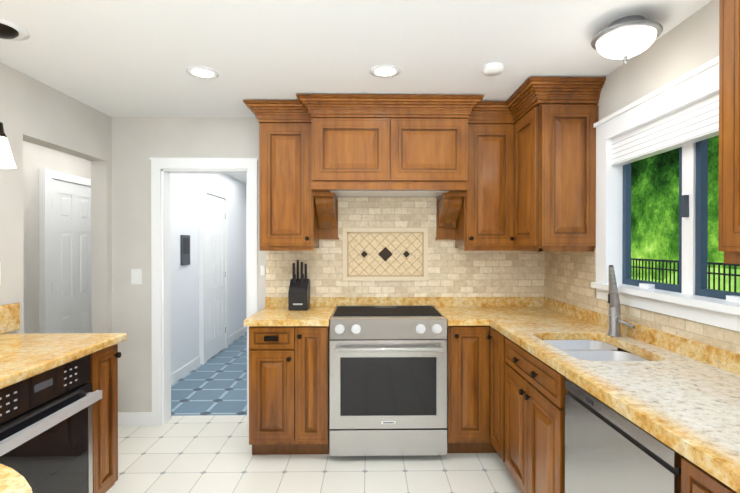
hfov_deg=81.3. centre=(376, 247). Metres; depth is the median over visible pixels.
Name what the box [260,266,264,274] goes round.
device
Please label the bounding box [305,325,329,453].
base cabinet
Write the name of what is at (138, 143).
wall
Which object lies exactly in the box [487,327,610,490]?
base cabinet
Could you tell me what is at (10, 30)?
pendant lamp
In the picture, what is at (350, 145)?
hood
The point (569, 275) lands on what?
backsplash
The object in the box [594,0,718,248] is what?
wall
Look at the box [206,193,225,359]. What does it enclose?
hall door
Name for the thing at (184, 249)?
telephone
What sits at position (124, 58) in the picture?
ceiling
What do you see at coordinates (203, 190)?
door frame
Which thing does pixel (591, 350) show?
sink
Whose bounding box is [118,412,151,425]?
baseboard
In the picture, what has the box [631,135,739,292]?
backdrop
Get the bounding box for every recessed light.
[186,66,218,78]
[370,65,399,77]
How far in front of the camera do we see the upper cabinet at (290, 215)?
2.99 m
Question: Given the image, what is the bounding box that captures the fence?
[631,258,739,291]
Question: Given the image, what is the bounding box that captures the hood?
[296,94,484,239]
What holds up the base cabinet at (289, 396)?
on the floor
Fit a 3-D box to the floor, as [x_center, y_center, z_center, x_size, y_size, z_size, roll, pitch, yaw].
[-0.845,1.407,2.151,4.620,0.050,9.840,0,0,-1]
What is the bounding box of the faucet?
[607,265,634,336]
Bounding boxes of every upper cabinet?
[255,113,322,248]
[307,109,402,196]
[399,109,470,196]
[451,113,506,248]
[507,93,599,248]
[718,0,739,263]
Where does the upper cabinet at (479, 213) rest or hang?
attached to the wall at (138, 143)
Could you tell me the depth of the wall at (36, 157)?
3.81 m
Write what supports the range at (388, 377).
on the floor
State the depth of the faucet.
2.25 m
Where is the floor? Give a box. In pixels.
[106,332,521,492]
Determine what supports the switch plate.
attached to the wall at (138, 143)
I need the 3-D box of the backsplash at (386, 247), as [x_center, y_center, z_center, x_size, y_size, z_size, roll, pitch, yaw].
[0.222,-0.002,3.346,2.160,0.775,0.026,0,0,-1]
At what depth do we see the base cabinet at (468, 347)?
2.79 m
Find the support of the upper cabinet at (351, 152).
attached to the wall at (138, 143)
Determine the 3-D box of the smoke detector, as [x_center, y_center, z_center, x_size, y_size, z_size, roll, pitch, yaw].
[0.642,-0.982,2.382,0.116,0.034,0.116,0,0,-1]
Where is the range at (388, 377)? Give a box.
[329,305,446,456]
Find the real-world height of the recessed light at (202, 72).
0.006 m
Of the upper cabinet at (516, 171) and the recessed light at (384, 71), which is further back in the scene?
the upper cabinet at (516, 171)
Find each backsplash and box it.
[266,197,545,296]
[546,249,739,353]
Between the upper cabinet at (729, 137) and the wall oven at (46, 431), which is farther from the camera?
the wall oven at (46, 431)
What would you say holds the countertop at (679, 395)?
on the base cabinet at (528, 390)
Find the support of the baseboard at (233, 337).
attached to the wall at (34, 111)
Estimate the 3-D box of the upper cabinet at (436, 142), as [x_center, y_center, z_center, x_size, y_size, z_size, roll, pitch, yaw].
[0.319,-0.653,3.118,0.592,0.502,0.478,0,0,-1]
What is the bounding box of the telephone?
[180,235,189,264]
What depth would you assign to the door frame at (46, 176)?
3.92 m
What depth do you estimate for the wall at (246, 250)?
6.91 m
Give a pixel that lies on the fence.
(677, 270)
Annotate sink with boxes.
[543,340,648,360]
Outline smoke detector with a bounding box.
[482,62,503,75]
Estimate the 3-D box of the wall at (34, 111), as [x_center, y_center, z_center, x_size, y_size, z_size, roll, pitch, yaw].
[-2.085,0.192,2.184,0.120,2.380,9.720,0,0,-1]
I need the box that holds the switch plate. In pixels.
[131,269,141,283]
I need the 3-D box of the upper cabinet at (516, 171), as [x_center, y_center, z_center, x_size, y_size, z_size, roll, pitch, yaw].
[1.124,-0.449,2.804,0.417,0.907,0.442,0,0,-1]
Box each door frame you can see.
[39,168,90,332]
[199,185,228,364]
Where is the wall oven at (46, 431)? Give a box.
[0,354,101,492]
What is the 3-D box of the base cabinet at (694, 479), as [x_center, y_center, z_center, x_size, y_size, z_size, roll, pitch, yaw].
[1.064,0.953,0.633,0.608,0.872,0.928,0,0,-1]
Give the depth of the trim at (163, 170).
3.32 m
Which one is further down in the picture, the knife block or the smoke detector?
the knife block
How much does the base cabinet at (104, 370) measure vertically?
0.872 m
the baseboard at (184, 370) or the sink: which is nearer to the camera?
the sink
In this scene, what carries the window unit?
in the wall at (689, 44)
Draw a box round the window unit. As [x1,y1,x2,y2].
[591,56,739,331]
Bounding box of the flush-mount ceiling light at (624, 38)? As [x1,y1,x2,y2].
[590,15,662,63]
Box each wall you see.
[0,62,245,373]
[23,141,90,333]
[112,117,265,411]
[246,184,246,317]
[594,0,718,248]
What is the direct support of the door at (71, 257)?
in the wall at (36, 157)
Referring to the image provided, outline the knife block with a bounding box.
[288,260,309,309]
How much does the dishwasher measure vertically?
0.868 m
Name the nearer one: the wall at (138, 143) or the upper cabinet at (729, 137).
the upper cabinet at (729, 137)
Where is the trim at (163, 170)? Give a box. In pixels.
[149,158,258,425]
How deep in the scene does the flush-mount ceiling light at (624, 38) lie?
1.85 m
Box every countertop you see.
[0,303,126,388]
[0,464,31,492]
[244,297,339,325]
[464,297,739,492]
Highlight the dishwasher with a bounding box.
[565,378,684,492]
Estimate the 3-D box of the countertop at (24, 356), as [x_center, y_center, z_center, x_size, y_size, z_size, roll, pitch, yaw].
[-1.652,0.417,0.582,0.690,0.195,3.700,0,0,-1]
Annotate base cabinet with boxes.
[86,344,120,492]
[249,326,304,454]
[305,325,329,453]
[447,325,492,452]
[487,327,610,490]
[681,458,736,492]
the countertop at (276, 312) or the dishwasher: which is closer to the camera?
the dishwasher
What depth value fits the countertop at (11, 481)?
0.87 m
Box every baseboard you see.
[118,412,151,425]
[171,356,199,384]
[229,326,246,343]
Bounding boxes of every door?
[52,179,91,332]
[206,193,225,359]
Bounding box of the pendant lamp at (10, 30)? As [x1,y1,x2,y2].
[0,19,29,168]
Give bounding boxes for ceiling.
[0,0,711,183]

